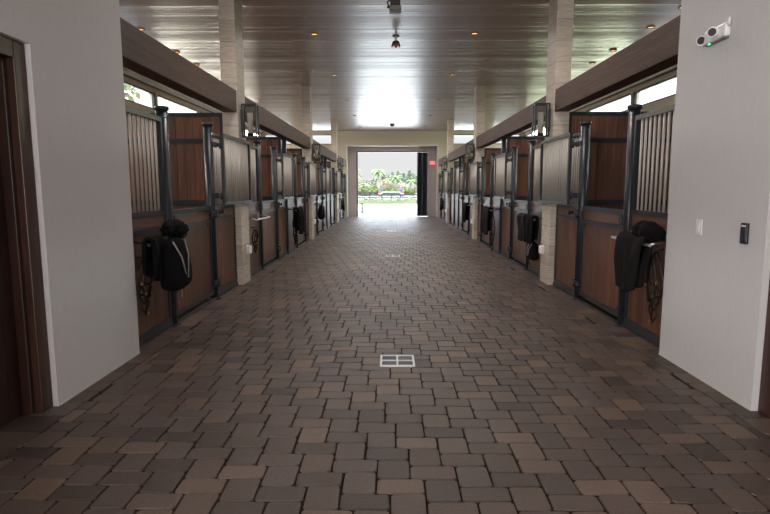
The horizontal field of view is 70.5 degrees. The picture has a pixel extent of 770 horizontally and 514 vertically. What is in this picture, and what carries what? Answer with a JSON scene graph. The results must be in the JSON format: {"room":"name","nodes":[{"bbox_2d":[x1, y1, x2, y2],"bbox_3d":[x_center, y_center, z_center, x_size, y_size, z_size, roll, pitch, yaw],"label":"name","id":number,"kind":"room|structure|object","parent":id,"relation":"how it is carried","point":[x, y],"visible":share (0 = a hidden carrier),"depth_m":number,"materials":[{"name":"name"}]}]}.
{"room":"farm building","nodes":[
{"label":"farm building","id":0,"kind":"room"},
{"bbox_2d":[0,0,139,405],"bbox_3d":[-4.492,-0.117,-4.589,4.277,4.388,18.830,0,7,1],"label":"wall","id":1,"kind":"structure","parent":0,"point":[73,48],"depth_m":4.05,"materials":[{"name":"white paint"}]},
{"bbox_2d":[0,35,52,427],"bbox_3d":[-2.389,-0.078,2.964,0.160,2.418,1.346,0,7,1],"label":"door","id":2,"kind":"structure","parent":1,"relation":"in","point":[25,375],"depth_m":3.51,"materials":[{"name":"brown wood"}]},
{"bbox_2d":[60,352,139,404],"bbox_3d":[-2.259,0.954,4.403,0.006,0.012,1.210,0,7,1],"label":"trim","id":3,"kind":"structure","parent":1,"relation":"attached to","point":[139,352],"depth_m":4.29,"materials":[{"name":"beige paint"}]},
{"bbox_2d":[123,76,260,136],"bbox_3d":[-6.609,-1.579,7.032,0.200,4.388,42.210,0,7,1],"label":"wall","id":4,"kind":"structure","parent":0,"point":[127,103],"depth_m":14.98,"materials":[{"name":"beige paint"}]},
{"bbox_2d":[124,81,154,108],"bbox_3d":[-6.505,-4.124,13.469,0.070,0.470,3.660,0,7,1],"label":"window","id":5,"kind":"structure","parent":4,"relation":"in","point":[135,94],"depth_m":14.34,"materials":[{"name":"black"}]},
{"bbox_2d":[158,95,200,112],"bbox_3d":[-6.465,-4.597,17.219,0.070,0.470,3.660,0,7,1],"label":"window","id":6,"kind":"structure","parent":4,"relation":"in","point":[174,107],"depth_m":16.73,"materials":[{"name":"black"}]},
{"bbox_2d":[123,70,261,132],"bbox_3d":[-6.387,-4.890,16.078,0.050,0.078,23.310,0,7,1],"label":"trim","id":7,"kind":"structure","parent":4,"relation":"attached to","point":[124,71],"depth_m":15.88,"materials":[{"name":"brown paint"}]},
{"bbox_2d":[123,73,261,133],"bbox_3d":[-6.387,-4.817,16.087,0.050,0.040,23.310,0,7,1],"label":"trim","id":8,"kind":"structure","parent":4,"relation":"attached to","point":[125,75],"depth_m":15.73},
{"bbox_2d":[218,0,250,284],"bbox_3d":[-2.334,-1.766,8.481,0.237,4.388,0.440,0,7,1],"label":"stone pillar","id":9,"kind":"structure","parent":0,"point":[229,11],"depth_m":8.23,"materials":[{"name":"stone"}]},
{"bbox_2d":[120,17,236,111],"bbox_3d":[-2.351,-2.115,6.421,0.203,0.323,3.560,0,7,1],"label":"timber beam","id":10,"kind":"structure","parent":9,"relation":"attached to","point":[142,54],"depth_m":5.78,"materials":[{"name":"brown wood"}]},
{"bbox_2d":[246,245,251,253],"bbox_3d":[-2.176,-0.121,8.737,0.075,0.150,0.100,0,7,1],"label":"outlet box","id":11,"kind":"object","parent":9,"relation":"attached to","point":[248,248],"visible":1,"depth_m":8.70,"materials":[{"name":"white plastic"}]},
{"bbox_2d":[240,104,259,137],"bbox_3d":[-2.091,-2.101,8.416,0.250,0.500,0.170,0,7,1],"label":"wall lantern","id":12,"kind":"object","parent":9,"relation":"attached to","point":[249,112],"visible":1,"depth_m":8.34,"materials":[{"name":"black metal"}]},
{"bbox_2d":[245,96,309,148],"bbox_3d":[-2.290,-2.838,12.155,0.203,0.323,7.120,0,7,1],"label":"timber beam","id":13,"kind":"structure","parent":9,"relation":"attached to","point":[269,122],"depth_m":11.45,"materials":[{"name":"brown wood"}]},
{"bbox_2d":[301,86,313,239],"bbox_3d":[-2.255,-2.710,15.981,0.237,4.388,0.440,0,7,1],"label":"stone pillar","id":14,"kind":"structure","parent":0,"point":[307,126],"depth_m":15.66,"materials":[{"name":"stone"}]},
{"bbox_2d":[312,144,320,161],"bbox_3d":[-2.012,-3.046,15.916,0.250,0.500,0.170,0,7,1],"label":"wall lantern","id":15,"kind":"object","parent":14,"relation":"attached to","point":[316,148],"visible":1,"depth_m":15.84,"materials":[{"name":"black metal"}]},
{"bbox_2d":[313,140,336,161],"bbox_3d":[-2.211,-3.788,19.700,0.203,0.323,7.210,0,7,1],"label":"timber beam","id":16,"kind":"structure","parent":14,"relation":"attached to","point":[325,152],"depth_m":20.16,"materials":[{"name":"brown wood"}]},
{"bbox_2d":[331,120,338,222],"bbox_3d":[-2.175,-3.667,23.571,0.237,4.388,0.440,0,7,1],"label":"stone pillar","id":17,"kind":"structure","parent":0,"point":[334,135],"depth_m":23.25,"materials":[{"name":"stone"}]},
{"bbox_2d":[337,158,342,169],"bbox_3d":[-1.932,-4.002,23.506,0.250,0.500,0.170,0,7,1],"label":"wall lantern","id":18,"kind":"object","parent":17,"relation":"attached to","point":[340,160],"visible":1,"depth_m":23.43,"materials":[{"name":"black metal"}]},
{"bbox_2d":[0,217,769,513],"bbox_3d":[0.149,0.596,7.734,13.700,0.124,43.600,0,7,1],"label":"floor","id":19,"kind":"structure","parent":0,"point":[275,396],"depth_m":3.66,"materials":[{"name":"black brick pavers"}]},
{"bbox_2d":[125,106,251,346],"bbox_3d":[-2.285,-0.540,6.863,0.319,2.360,4.035,0,7,1],"label":"stall","id":20,"kind":"object","parent":19,"relation":"on","point":[210,239],"visible":0.83,"depth_m":6.66,"materials":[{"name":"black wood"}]},
{"bbox_2d":[135,256,153,314],"bbox_3d":[-2.249,0.268,5.055,0.102,0.546,0.286,0,7,1],"label":"bridle","id":21,"kind":"object","parent":20,"relation":"hanging from","point":[146,300],"visible":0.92,"depth_m":5.03,"materials":[{"name":"black leather"}]},
{"bbox_2d":[142,235,164,280],"bbox_3d":[-2.157,0.015,5.085,0.156,0.423,0.226,0,7,-2],"label":"saddle cloth","id":22,"kind":"object","parent":20,"relation":"hanging from","point":[152,256],"visible":0.98,"depth_m":5.03,"materials":[{"name":"black fabric"}]},
{"bbox_2d":[160,219,188,238],"bbox_3d":[-2.132,-0.282,5.539,0.238,0.214,0.452,0,7,1],"label":"sheet","id":23,"kind":"object","parent":20,"relation":"on","point":[181,227],"visible":0.92,"depth_m":5.42,"materials":[{"name":"black fabric"}]},
{"bbox_2d":[160,228,191,296],"bbox_3d":[-2.071,0.061,5.405,0.199,0.708,0.588,0,7,1],"label":"bag","id":24,"kind":"object","parent":20,"relation":"hanging from","point":[176,261],"visible":0.94,"depth_m":5.24,"materials":[{"name":"black fabric"}]},
{"bbox_2d":[211,133,251,204],"bbox_3d":[-2.233,-1.267,8.013,0.120,0.965,1.570,0,7,1],"label":"grille","id":25,"kind":"object","parent":20,"relation":"attached to","point":[227,144],"depth_m":7.80,"materials":[{"name":"black metal"}]},
{"bbox_2d":[248,138,293,275],"bbox_3d":[-2.273,-1.177,10.843,0.316,2.630,4.090,0,7,-1],"label":"stall","id":26,"kind":"object","parent":19,"relation":"on","point":[269,217],"visible":0.84,"depth_m":11.10,"materials":[{"name":"black wood"}]},
{"bbox_2d":[251,227,258,252],"bbox_3d":[-2.244,-0.290,9.330,0.102,0.448,0.264,0,7,1],"label":"bridle","id":27,"kind":"object","parent":26,"relation":"hanging from","point":[254,243],"visible":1,"depth_m":9.30,"materials":[{"name":"black leather"}]},
{"bbox_2d":[276,153,293,198],"bbox_3d":[-2.190,-1.778,12.071,0.120,0.965,1.510,0,7,1],"label":"grille","id":28,"kind":"object","parent":26,"relation":"attached to","point":[284,162],"depth_m":11.85,"materials":[{"name":"black metal"}]},
{"bbox_2d":[288,154,316,251],"bbox_3d":[-2.221,-1.517,14.621,0.317,2.360,4.172,0,7,-1],"label":"stall","id":29,"kind":"object","parent":19,"relation":"on","point":[308,170],"visible":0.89,"depth_m":15.03,"materials":[{"name":"black"}]},
{"bbox_2d":[292,207,299,229],"bbox_3d":[-2.078,-0.899,12.780,0.162,0.533,0.180,0,7,1],"label":"saddle cloth","id":30,"kind":"object","parent":29,"relation":"hanging from","point":[297,226],"visible":1,"depth_m":12.71,"materials":[{"name":"black fabric"}]},
{"bbox_2d":[295,206,303,233],"bbox_3d":[-2.074,-0.885,13.195,0.161,0.662,0.600,0,7,1],"label":"rug","id":31,"kind":"object","parent":29,"relation":"hanging from","point":[301,230],"visible":0.57,"depth_m":13.10,"materials":[{"name":"black fabric"}]},
{"bbox_2d":[305,162,316,196],"bbox_3d":[-2.150,-2.253,15.841,0.120,0.965,1.570,0,7,1],"label":"grille","id":32,"kind":"object","parent":29,"relation":"attached to","point":[310,168],"depth_m":15.65,"materials":[{"name":"black metal"}]},
{"bbox_2d":[313,158,329,235],"bbox_3d":[-2.191,-2.134,18.438,0.316,2.630,4.280,0,7,-1],"label":"stall","id":33,"kind":"object","parent":19,"relation":"on","point":[324,171],"visible":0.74,"depth_m":19.06,"materials":[{"name":"black metal"}]},
{"bbox_2d":[318,202,325,219],"bbox_3d":[-1.987,-1.421,17.126,0.220,0.626,0.680,0,7,1],"label":"bag","id":34,"kind":"object","parent":33,"relation":"hanging from","point":[321,210],"visible":0.98,"depth_m":16.88,"materials":[{"name":"black fabric"}]},
{"bbox_2d":[323,167,329,194],"bbox_3d":[-2.109,-2.747,19.760,0.120,0.965,1.510,0,7,1],"label":"grille","id":35,"kind":"object","parent":33,"relation":"attached to","point":[326,171],"depth_m":19.66,"materials":[{"name":"black metal"}]},
{"bbox_2d":[327,166,340,227],"bbox_3d":[-2.150,-2.500,22.425,0.259,2.360,4.205,0,7,1],"label":"stall","id":36,"kind":"object","parent":19,"relation":"on","point":[330,198],"visible":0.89,"depth_m":22.81,"materials":[{"name":"black metal"}]},
{"bbox_2d":[334,171,340,193],"bbox_3d":[-2.068,-3.238,23.659,0.120,0.965,1.570,0,7,1],"label":"grille","id":37,"kind":"object","parent":36,"relation":"attached to","point":[338,189],"depth_m":23.21,"materials":[{"name":"black metal"}]},
{"bbox_2d":[338,170,345,220],"bbox_3d":[-2.083,-2.943,25.940,0.319,2.360,4.072,0,7,1],"label":"stall","id":38,"kind":"object","parent":19,"relation":"on","point":[343,188],"visible":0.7,"depth_m":26.95,"materials":[{"name":"black metal"}]},
{"bbox_2d":[380,355,414,367],"bbox_3d":[0.107,0.909,4.760,0.300,0.018,0.300,0,7,1],"label":"floor drain","id":39,"kind":"object","parent":19,"relation":"on","point":[390,361],"visible":1,"depth_m":4.74,"materials":[{"name":"white paint"}]},
{"bbox_2d":[439,170,446,220],"bbox_3d":[2.765,-2.942,25.889,0.319,2.360,4.072,0,7,1],"label":"stall","id":40,"kind":"object","parent":19,"relation":"on","point":[441,176],"visible":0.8,"depth_m":26.90,"materials":[{"name":"black metal"}]},
{"bbox_2d":[444,166,457,227],"bbox_3d":[2.758,-2.499,22.373,0.259,2.360,4.205,0,7,1],"label":"stall","id":41,"kind":"object","parent":19,"relation":"on","point":[453,208],"visible":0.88,"depth_m":22.74,"materials":[{"name":"black"}]},
{"bbox_2d":[444,171,450,193],"bbox_3d":[2.702,-3.236,23.609,0.120,0.965,1.570,0,7,1],"label":"grille","id":42,"kind":"object","parent":41,"relation":"attached to","point":[446,173],"depth_m":23.45,"materials":[{"name":"black metal"}]},
{"bbox_2d":[455,157,472,235],"bbox_3d":[2.715,-2.133,18.386,0.316,2.630,4.280,0,7,2],"label":"stall","id":43,"kind":"object","parent":19,"relation":"on","point":[460,185],"visible":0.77,"depth_m":19.02,"materials":[{"name":"black metal"}]},
{"bbox_2d":[455,167,462,194],"bbox_3d":[2.661,-2.745,19.710,0.120,0.965,1.510,0,7,1],"label":"grille","id":44,"kind":"object","parent":43,"relation":"attached to","point":[459,171],"depth_m":19.61,"materials":[{"name":"black metal"}]},
{"bbox_2d":[448,139,473,160],"bbox_3d":[2.762,-3.787,19.648,0.203,0.323,7.210,0,7,1],"label":"timber beam","id":45,"kind":"structure","parent":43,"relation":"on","point":[461,151],"depth_m":19.71,"materials":[{"name":"brown wood"}]},
{"bbox_2d":[462,202,469,221],"bbox_3d":[2.528,-1.394,17.034,0.166,0.623,0.722,0,7,1],"label":"saddle cloth","id":46,"kind":"object","parent":43,"relation":"hanging from","point":[465,211],"visible":0.99,"depth_m":16.88,"materials":[{"name":"black fabric"}]},
{"bbox_2d":[469,153,499,251],"bbox_3d":[2.664,-1.516,14.570,0.317,2.360,4.172,0,7,2],"label":"stall","id":47,"kind":"object","parent":19,"relation":"on","point":[477,176],"visible":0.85,"depth_m":14.96,"materials":[{"name":"black"}]},
{"bbox_2d":[469,161,481,195],"bbox_3d":[2.619,-2.252,15.791,0.120,0.965,1.570,0,7,1],"label":"grille","id":48,"kind":"object","parent":47,"relation":"attached to","point":[475,176],"depth_m":15.64,"materials":[{"name":"black metal"}]},
{"bbox_2d":[482,206,492,234],"bbox_3d":[2.487,-0.883,13.218,0.168,0.682,0.722,0,7,1],"label":"rug","id":49,"kind":"object","parent":47,"relation":"hanging from","point":[487,215],"visible":0.96,"depth_m":13.09,"materials":[{"name":"black fabric"}]},
{"bbox_2d":[490,212,494,251],"bbox_3d":[2.552,-0.596,12.836,0.102,0.947,0.370,0,7,1],"label":"bridle","id":50,"kind":"object","parent":47,"relation":"hanging from","point":[491,221],"visible":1,"depth_m":12.79,"materials":[{"name":"black leather"}]},
{"bbox_2d":[494,138,541,276],"bbox_3d":[2.637,-1.176,10.792,0.316,2.630,4.090,0,7,3],"label":"stall","id":51,"kind":"object","parent":19,"relation":"on","point":[505,180],"visible":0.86,"depth_m":11.23,"materials":[{"name":"black"}]},
{"bbox_2d":[494,153,511,198],"bbox_3d":[2.580,-1.776,12.021,0.120,0.965,1.510,0,7,1],"label":"grille","id":52,"kind":"object","parent":51,"relation":"attached to","point":[503,162],"depth_m":11.82,"materials":[{"name":"black metal"}]},
{"bbox_2d":[476,96,545,147],"bbox_3d":[2.682,-2.836,12.103,0.203,0.323,7.120,0,7,1],"label":"timber beam","id":53,"kind":"structure","parent":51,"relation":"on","point":[521,121],"depth_m":11.35,"materials":[{"name":"brown wood"}]},
{"bbox_2d":[517,213,526,240],"bbox_3d":[2.447,-0.526,9.586,0.166,0.483,0.547,0,7,1],"label":"saddle cloth","id":54,"kind":"object","parent":51,"relation":"hanging from","point":[520,216],"visible":0.63,"depth_m":9.54,"materials":[{"name":"black fabric"}]},
{"bbox_2d":[523,214,538,243],"bbox_3d":[2.444,-0.465,9.101,0.164,0.482,0.461,0,7,1],"label":"saddle cloth","id":55,"kind":"object","parent":51,"relation":"hanging from","point":[531,231],"visible":0.99,"depth_m":8.99,"materials":[{"name":"black fabric"}]},
{"bbox_2d":[527,239,538,262],"bbox_3d":[2.489,-0.123,9.160,0.178,0.451,0.350,0,7,1],"label":"bag","id":56,"kind":"object","parent":51,"relation":"hanging from","point":[533,249],"visible":0.98,"depth_m":9.04,"materials":[{"name":"black fabric"}]},
{"bbox_2d":[539,104,674,346],"bbox_3d":[2.564,-0.538,6.812,0.319,2.360,4.035,0,7,1],"label":"stall","id":57,"kind":"object","parent":19,"relation":"on","point":[585,236],"visible":0.83,"depth_m":6.52,"materials":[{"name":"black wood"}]},
{"bbox_2d":[539,132,581,204],"bbox_3d":[2.537,-1.265,7.963,0.120,0.965,1.570,0,7,1],"label":"grille","id":58,"kind":"object","parent":57,"relation":"attached to","point":[562,146],"depth_m":7.77,"materials":[{"name":"black"}]},
{"bbox_2d":[614,231,653,291],"bbox_3d":[2.403,0.054,5.263,0.198,0.573,0.520,0,7,1],"label":"rug","id":59,"kind":"object","parent":57,"relation":"hanging from","point":[631,257],"visible":0.97,"depth_m":5.21,"materials":[{"name":"black fabric"}]},
{"bbox_2d":[631,220,665,242],"bbox_3d":[2.451,-0.235,5.091,0.215,0.212,0.517,0,7,1],"label":"sheet","id":60,"kind":"object","parent":59,"relation":"on","point":[651,230],"visible":0.9,"depth_m":4.94,"materials":[{"name":"black fabric"}]},
{"bbox_2d":[644,249,663,322],"bbox_3d":[2.489,0.269,5.005,0.102,0.687,0.287,0,7,1],"label":"bridle","id":61,"kind":"object","parent":57,"relation":"hanging from","point":[651,301],"visible":1,"depth_m":4.98,"materials":[{"name":"black leather"}]},
{"bbox_2d":[347,146,436,216],"bbox_3d":[0.370,-4.307,28.634,5.060,4.388,1.100,0,7,1],"label":"door frame","id":62,"kind":"structure","parent":0,"point":[351,150],"depth_m":28.89,"materials":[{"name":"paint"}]},
{"bbox_2d":[356,151,427,216],"bbox_3d":[0.385,-3.900,29.111,3.780,3.460,0.275,0,7,1],"label":"trim","id":63,"kind":"structure","parent":62,"relation":"attached to","point":[357,152],"depth_m":28.81,"materials":[{"name":"black"}]},
{"bbox_2d":[417,152,427,215],"bbox_3d":[1.973,-3.867,28.962,0.560,3.430,0.385,0,7,1],"label":"door","id":64,"kind":"structure","parent":63,"relation":"attached to","point":[422,157],"depth_m":28.90,"materials":[{"name":"black metal"}]},
{"bbox_2d":[261,131,523,217],"bbox_3d":[0.363,-4.223,27.964,13.300,4.388,0.250,0,7,1],"label":"wall","id":65,"kind":"structure","parent":0,"point":[345,138],"depth_m":27.62,"materials":[{"name":"beige paint"}]},
{"bbox_2d":[313,135,330,143],"bbox_3d":[-3.274,-5.985,27.771,1.230,0.500,0.070,0,7,1],"label":"window","id":66,"kind":"structure","parent":65,"relation":"in","point":[322,139],"depth_m":27.76,"materials":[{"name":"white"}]},
{"bbox_2d":[346,145,438,217],"bbox_3d":[0.362,-3.866,27.883,4.720,3.700,0.040,0,7,1],"label":"trim","id":67,"kind":"structure","parent":65,"relation":"attached to","point":[346,145],"depth_m":27.71,"materials":[{"name":"beige paint"}]},
{"bbox_2d":[454,134,473,143],"bbox_3d":[3.996,-5.982,27.694,1.230,0.500,0.070,0,7,1],"label":"window","id":68,"kind":"structure","parent":65,"relation":"in","point":[458,138],"depth_m":27.68,"materials":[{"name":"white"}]},
{"bbox_2d":[119,0,681,130],"bbox_3d":[0.146,-3.897,7.344,13.700,0.120,43.950,0,7,1],"label":"ceiling","id":69,"kind":"structure","parent":0,"point":[383,85],"depth_m":11.33,"materials":[{"name":"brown wood"}]},
{"bbox_2d":[387,0,400,13],"bbox_3d":[0.136,-3.857,8.332,0.222,0.205,0.200,0,7,1],"label":"ceiling sensor","id":70,"kind":"object","parent":69,"relation":"attached to","point":[394,7],"visible":1,"depth_m":8.24,"materials":[{"name":"grey"}]},
{"bbox_2d":[391,35,399,47],"bbox_3d":[0.208,-4.112,10.416,0.170,0.220,0.170,0,7,1],"label":"fire alarm","id":71,"kind":"object","parent":69,"relation":"attached to","point":[395,43],"visible":1,"depth_m":10.38,"materials":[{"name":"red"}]},
{"bbox_2d":[446,119,453,222],"bbox_3d":[2.808,-3.665,23.518,0.237,4.388,0.440,0,7,1],"label":"stone pillar","id":72,"kind":"structure","parent":0,"point":[450,123],"depth_m":23.25,"materials":[{"name":"stone"}]},
{"bbox_2d":[441,158,447,169],"bbox_3d":[2.564,-4.001,23.458,0.250,0.500,0.170,0,7,1],"label":"wall lantern","id":73,"kind":"object","parent":72,"relation":"attached to","point":[444,162],"visible":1,"depth_m":23.39,"materials":[{"name":"black"}]},
{"bbox_2d":[472,86,484,239],"bbox_3d":[2.728,-2.709,15.929,0.237,4.388,0.440,0,7,1],"label":"stone pillar","id":74,"kind":"structure","parent":0,"point":[479,93],"depth_m":15.66,"materials":[{"name":"stone"}]},
{"bbox_2d":[465,144,474,160],"bbox_3d":[2.483,-3.045,15.869,0.250,0.500,0.170,0,7,1],"label":"wall lantern","id":75,"kind":"object","parent":74,"relation":"attached to","point":[470,148],"visible":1,"depth_m":15.79,"materials":[{"name":"black metal"}]},
{"bbox_2d":[540,0,573,284],"bbox_3d":[2.648,-1.764,8.428,0.237,4.388,0.440,0,7,1],"label":"stone pillar","id":76,"kind":"structure","parent":0,"point":[560,34],"depth_m":8.18,"materials":[{"name":"stone"}]},
{"bbox_2d":[531,103,550,136],"bbox_3d":[2.404,-2.100,8.368,0.250,0.500,0.170,0,7,1],"label":"wall lantern","id":77,"kind":"object","parent":76,"relation":"attached to","point":[541,112],"visible":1,"depth_m":8.29,"materials":[{"name":"black metal"}]},
{"bbox_2d":[539,245,544,253],"bbox_3d":[2.494,-0.119,8.688,0.075,0.150,0.100,0,7,1],"label":"outlet box","id":78,"kind":"object","parent":76,"relation":"attached to","point":[541,247],"visible":1,"depth_m":8.65,"materials":[{"name":"white plastic"}]},
{"bbox_2d":[555,15,680,111],"bbox_3d":[2.622,-2.114,6.369,0.203,0.323,3.560,0,7,1],"label":"timber beam","id":79,"kind":"structure","parent":76,"relation":"attached to","point":[655,52],"depth_m":5.74,"materials":[{"name":"brown wood"}]},
{"bbox_2d":[524,70,676,135],"bbox_3d":[6.891,-1.575,6.890,0.200,4.388,42.210,0,7,1],"label":"wall","id":80,"kind":"structure","parent":0,"point":[668,101],"depth_m":14.25,"materials":[{"name":"beige paint"}]},
{"bbox_2d":[523,67,676,132],"bbox_3d":[6.862,-4.813,15.947,0.050,0.040,23.310,0,7,1],"label":"trim","id":81,"kind":"structure","parent":80,"relation":"attached to","point":[674,69],"depth_m":15.34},
{"bbox_2d":[523,64,677,131],"bbox_3d":[6.862,-4.886,15.938,0.050,0.078,23.310,0,7,1],"label":"trim","id":82,"kind":"structure","parent":80,"relation":"attached to","point":[674,66],"depth_m":15.34,"materials":[{"name":"brown wood"}]},
{"bbox_2d":[586,93,630,111],"bbox_3d":[6.964,-4.593,17.078,0.070,0.470,3.660,0,7,1],"label":"window","id":83,"kind":"structure","parent":80,"relation":"in","point":[620,104],"depth_m":16.35,"materials":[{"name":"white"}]},
{"bbox_2d":[633,75,676,104],"bbox_3d":[6.924,-4.120,13.328,0.070,0.470,3.660,0,7,1],"label":"window","id":84,"kind":"structure","parent":80,"relation":"in","point":[666,88],"depth_m":13.89,"materials":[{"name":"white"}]},
{"bbox_2d":[659,0,769,410],"bbox_3d":[4.530,-0.114,-4.684,4.277,4.388,18.830,0,7,1],"label":"wall","id":85,"kind":"structure","parent":0,"point":[716,286],"depth_m":4.04,"materials":[{"name":"white paint"}]},
{"bbox_2d":[695,219,702,234],"bbox_3d":[2.479,-0.237,4.304,0.014,0.124,0.084,0,7,1],"label":"light switch","id":86,"kind":"object","parent":85,"relation":"attached to","point":[699,222],"visible":1,"depth_m":4.29,"materials":[{"name":"white plastic"}]},
{"bbox_2d":[659,353,748,409],"bbox_3d":[2.485,0.957,4.333,0.006,0.012,1.250,0,7,1],"label":"trim","id":87,"kind":"structure","parent":85,"relation":"attached to","point":[659,353],"depth_m":4.20,"materials":[{"name":"beige paint"}]},
{"bbox_2d":[696,17,731,46],"bbox_3d":[2.433,-1.660,4.050,0.117,0.135,0.381,0,7,1],"label":"emergency light","id":88,"kind":"object","parent":85,"relation":"attached to","point":[713,35],"visible":1,"depth_m":3.99,"materials":[{"name":"white plastic"}]},
{"bbox_2d":[739,223,749,243],"bbox_3d":[2.469,-0.162,3.744,0.023,0.144,0.072,0,7,1],"label":"keypad","id":89,"kind":"object","parent":85,"relation":"attached to","point":[744,230],"visible":1,"depth_m":3.72,"materials":[{"name":"black plastic"}]},
{"bbox_2d":[758,279,769,417],"bbox_3d":[2.596,-0.111,2.867,0.160,2.498,1.346,0,7,1],"label":"door","id":90,"kind":"structure","parent":85,"relation":"in","point":[764,394],"depth_m":3.60,"materials":[{"name":"brown wood"}]},
{"label":"outside","id":91,"kind":"structure","parent":0,"visible":0},
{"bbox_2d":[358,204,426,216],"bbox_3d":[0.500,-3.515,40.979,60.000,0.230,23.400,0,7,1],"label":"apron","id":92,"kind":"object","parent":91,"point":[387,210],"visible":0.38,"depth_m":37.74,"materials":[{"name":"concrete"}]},
{"bbox_3d":[-4.383,-0.589,16.629,4.050,0.040,23.250,0,7,1],"label":"floor","id":93,"kind":"structure","parent":0,"visible":0},
{"bbox_2d":[126,113,222,212],"bbox_3d":[-4.492,-0.927,8.599,3.980,2.620,0.060,0,7,1],"label":"wall","id":94,"kind":"structure","parent":93,"relation":"on","point":[186,146],"depth_m":8.49,"materials":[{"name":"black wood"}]},
{"bbox_2d":[246,137,280,200],"bbox_3d":[-4.401,-1.423,12.527,4.080,2.620,0.060,0,7,1],"label":"wall","id":95,"kind":"structure","parent":93,"relation":"on","point":[266,142],"depth_m":12.39,"materials":[{"name":"black wood"}]},
{"bbox_2d":[281,148,301,197],"bbox_3d":[-4.413,-1.874,16.109,3.980,2.620,0.060,0,7,1],"label":"wall","id":96,"kind":"structure","parent":93,"relation":"on","point":[298,151],"depth_m":15.95,"materials":[{"name":"black wood"}]},
{"bbox_2d":[317,157,323,194],"bbox_3d":[-4.318,-2.402,20.305,4.080,2.620,0.060,0,7,1],"label":"wall","id":97,"kind":"structure","parent":93,"relation":"on","point":[318,163],"depth_m":20.18,"materials":[{"name":"black"}]},
{"bbox_3d":[4.867,-0.586,16.531,4.050,0.040,23.250,0,7,1],"label":"floor","id":98,"kind":"structure","parent":0,"visible":0},
{"bbox_2d":[462,157,472,194],"bbox_3d":[4.881,-2.400,20.209,4.080,2.620,0.060,0,7,1],"label":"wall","id":99,"kind":"structure","parent":98,"relation":"on","point":[463,158],"depth_m":20.11,"materials":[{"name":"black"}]},
{"bbox_2d":[484,148,506,196],"bbox_3d":[4.887,-1.871,16.011,3.980,2.620,0.060,0,7,1],"label":"wall","id":100,"kind":"structure","parent":98,"relation":"on","point":[487,151],"depth_m":15.91,"materials":[{"name":"brown wood"}]},
{"bbox_2d":[507,136,544,200],"bbox_3d":[4.799,-1.420,12.430,4.080,2.620,0.060,0,7,1],"label":"wall","id":101,"kind":"structure","parent":98,"relation":"on","point":[522,142],"depth_m":12.33,"materials":[{"name":"brown wood"}]},
{"bbox_2d":[569,112,672,211],"bbox_3d":[4.807,-0.925,8.501,3.980,2.620,0.060,0,7,1],"label":"wall","id":102,"kind":"structure","parent":98,"relation":"on","point":[608,130],"depth_m":8.42,"materials":[{"name":"brown wood"}]},
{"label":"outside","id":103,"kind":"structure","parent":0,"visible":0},
{"bbox_2d":[358,196,416,199],"bbox_3d":[1.708,-17.927,155.368,120.000,0.230,207.200,0,7,1],"label":"arena","id":104,"kind":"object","parent":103,"point":[358,196],"depth_m":102.70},
{"bbox_2d":[358,180,374,189],"bbox_3d":[-4.812,-15.630,123.569,4.938,3.569,4.156,0,7,1],"label":"shrub","id":105,"kind":"object","parent":104,"relation":"on","point":[363,181],"visible":0.31,"depth_m":122.82,"materials":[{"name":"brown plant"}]},
{"bbox_2d":[358,187,375,193],"bbox_3d":[-3.840,-12.997,107.749,4.028,2.139,3.323,0,7,1],"label":"shrub","id":106,"kind":"object","parent":104,"relation":"on","point":[362,189],"visible":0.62,"depth_m":106.87,"materials":[{"name":"green plant"}]},
{"bbox_2d":[371,169,385,187],"bbox_3d":[-1.370,-16.319,118.861,3.578,5.692,3.724,0,7,1],"label":"palm tree","id":107,"kind":"object","parent":104,"relation":"on","point":[378,172],"visible":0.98,"depth_m":118.44,"materials":[{"name":"green plant"}]},
{"bbox_2d":[375,178,397,188],"bbox_3d":[0.413,-16.113,125.002,5.344,4.106,4.356,0,7,1],"label":"shrub","id":108,"kind":"object","parent":104,"relation":"on","point":[384,183],"visible":0.34,"depth_m":123.70,"materials":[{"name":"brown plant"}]},
{"bbox_2d":[358,197,416,203],"bbox_3d":[0.510,-5.550,53.320,16.250,0.874,1.126,0,7,1],"label":"grass","id":109,"kind":"structure","parent":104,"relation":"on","point":[364,200],"depth_m":53.06,"materials":[{"name":"green plant"}]},
{"bbox_2d":[358,194,416,197],"bbox_3d":[0.665,-6.086,56.667,18.100,0.950,0.125,0,7,1],"label":"rail fence","id":110,"kind":"object","parent":104,"relation":"on","point":[369,195],"visible":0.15,"depth_m":56.58,"materials":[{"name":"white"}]},
{"bbox_2d":[385,187,398,193],"bbox_3d":[1.441,-13.066,109.192,3.006,1.997,2.556,0,7,1],"label":"shrub","id":111,"kind":"object","parent":104,"relation":"on","point":[390,189],"visible":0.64,"depth_m":108.55,"materials":[{"name":"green plant"}]},
{"bbox_2d":[388,175,402,187],"bbox_3d":[2.253,-15.950,120.949,3.499,4.438,3.760,0,7,1],"label":"palm tree","id":112,"kind":"object","parent":104,"relation":"on","point":[393,180],"visible":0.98,"depth_m":120.07,"materials":[{"name":"green plant"}]},
{"bbox_2d":[403,188,416,193],"bbox_3d":[4.869,-13.691,114.135,3.684,1.938,3.013,0,7,1],"label":"shrub","id":113,"kind":"object","parent":104,"relation":"on","point":[406,190],"visible":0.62,"depth_m":113.29,"materials":[{"name":"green plant"}]},
{"bbox_2d":[405,179,416,187],"bbox_3d":[5.741,-15.326,119.884,2.736,3.465,2.930,0,7,1],"label":"palm tree","id":114,"kind":"object","parent":104,"relation":"on","point":[411,182],"visible":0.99,"depth_m":119.58,"materials":[{"name":"green plant"}]},
{"bbox_2d":[406,172,416,185],"bbox_3d":[8.095,-22.392,164.398,4.377,6.320,3.048,0,7,1],"label":"broadleaf tree","id":115,"kind":"object","parent":104,"relation":"on","point":[413,175],"visible":0.39,"depth_m":163.63,"materials":[{"name":"green plant"}]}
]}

